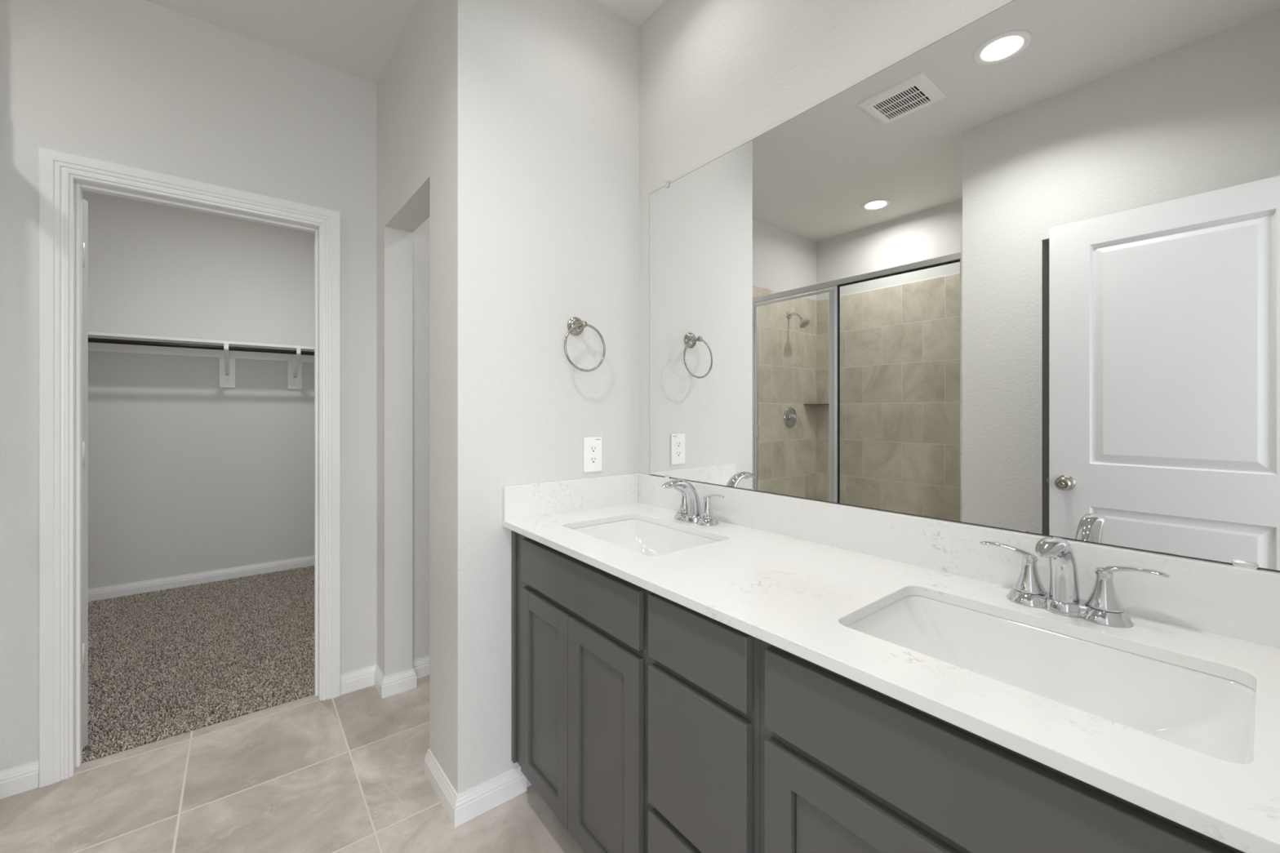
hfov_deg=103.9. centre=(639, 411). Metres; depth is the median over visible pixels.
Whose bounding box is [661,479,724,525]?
faucet
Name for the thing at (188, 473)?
wall
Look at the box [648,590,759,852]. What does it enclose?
base cabinet
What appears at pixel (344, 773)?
floor
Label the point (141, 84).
wall
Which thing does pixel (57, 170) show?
trim
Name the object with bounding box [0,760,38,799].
baseboard
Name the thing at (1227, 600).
backsplash
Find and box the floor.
[0,568,584,852]
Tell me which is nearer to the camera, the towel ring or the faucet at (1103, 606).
the faucet at (1103, 606)
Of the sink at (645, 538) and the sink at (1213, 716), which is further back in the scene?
the sink at (645, 538)
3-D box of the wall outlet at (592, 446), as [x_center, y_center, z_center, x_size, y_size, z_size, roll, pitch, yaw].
[-0.170,0.155,1.816,0.078,0.125,0.007,0,0,-38]
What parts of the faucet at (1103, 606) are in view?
lever, handle, spout, handle, lever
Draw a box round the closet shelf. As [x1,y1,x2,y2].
[88,331,314,389]
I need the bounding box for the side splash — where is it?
[502,473,639,521]
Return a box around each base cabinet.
[511,530,648,852]
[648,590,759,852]
[760,640,1244,852]
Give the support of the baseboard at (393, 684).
attached to the wall at (141, 84)
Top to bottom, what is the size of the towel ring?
0.197 m
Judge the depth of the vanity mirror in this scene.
0.99 m
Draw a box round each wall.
[0,0,377,770]
[82,190,314,589]
[377,0,429,676]
[412,217,429,660]
[429,0,639,794]
[639,0,1279,572]
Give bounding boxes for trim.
[38,146,340,787]
[73,177,319,771]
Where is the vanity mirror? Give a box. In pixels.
[649,0,1279,571]
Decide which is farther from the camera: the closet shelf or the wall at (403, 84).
the closet shelf
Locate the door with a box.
[82,198,88,749]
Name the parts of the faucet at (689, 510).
lever, spout, handle, handle, lever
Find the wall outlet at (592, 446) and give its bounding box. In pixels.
[583,436,601,472]
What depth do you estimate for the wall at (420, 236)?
2.36 m
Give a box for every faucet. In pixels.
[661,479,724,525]
[979,536,1169,627]
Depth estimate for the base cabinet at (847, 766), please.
0.66 m
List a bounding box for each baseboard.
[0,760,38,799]
[88,555,314,601]
[340,655,429,698]
[424,749,527,827]
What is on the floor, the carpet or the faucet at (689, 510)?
the carpet
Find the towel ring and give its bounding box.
[564,316,605,372]
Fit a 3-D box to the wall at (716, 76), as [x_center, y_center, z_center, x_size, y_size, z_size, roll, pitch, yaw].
[0.574,-0.128,1.323,0.120,2.743,1.935,0,0,-38]
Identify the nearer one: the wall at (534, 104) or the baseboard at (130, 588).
the wall at (534, 104)
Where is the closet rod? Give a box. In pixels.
[88,337,314,355]
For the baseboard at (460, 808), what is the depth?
1.58 m
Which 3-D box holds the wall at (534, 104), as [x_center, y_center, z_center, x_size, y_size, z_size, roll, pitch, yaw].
[-0.363,-0.128,1.837,0.707,2.743,0.264,0,0,-38]
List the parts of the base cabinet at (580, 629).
door panel, cabinet door, drawer, door panel, cabinet door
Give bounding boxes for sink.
[572,519,717,555]
[845,595,1256,764]
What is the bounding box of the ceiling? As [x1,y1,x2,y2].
[146,0,666,84]
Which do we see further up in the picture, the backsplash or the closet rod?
the closet rod
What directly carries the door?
in the wall at (141, 84)
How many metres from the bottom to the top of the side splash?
0.110 m
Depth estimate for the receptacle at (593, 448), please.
1.81 m
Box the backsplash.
[638,473,1279,648]
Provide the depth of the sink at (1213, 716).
0.80 m
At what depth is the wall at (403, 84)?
2.21 m
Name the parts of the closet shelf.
bracket, bracket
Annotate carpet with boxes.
[81,565,314,763]
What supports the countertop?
on the base cabinet at (847, 766)
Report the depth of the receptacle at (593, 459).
1.81 m
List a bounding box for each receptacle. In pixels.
[589,444,597,453]
[589,455,597,463]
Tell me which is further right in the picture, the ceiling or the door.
the ceiling
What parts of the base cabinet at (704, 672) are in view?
drawer, drawer, drawer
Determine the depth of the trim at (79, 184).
1.77 m
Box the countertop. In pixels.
[502,502,1279,852]
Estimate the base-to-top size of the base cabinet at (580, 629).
0.876 m

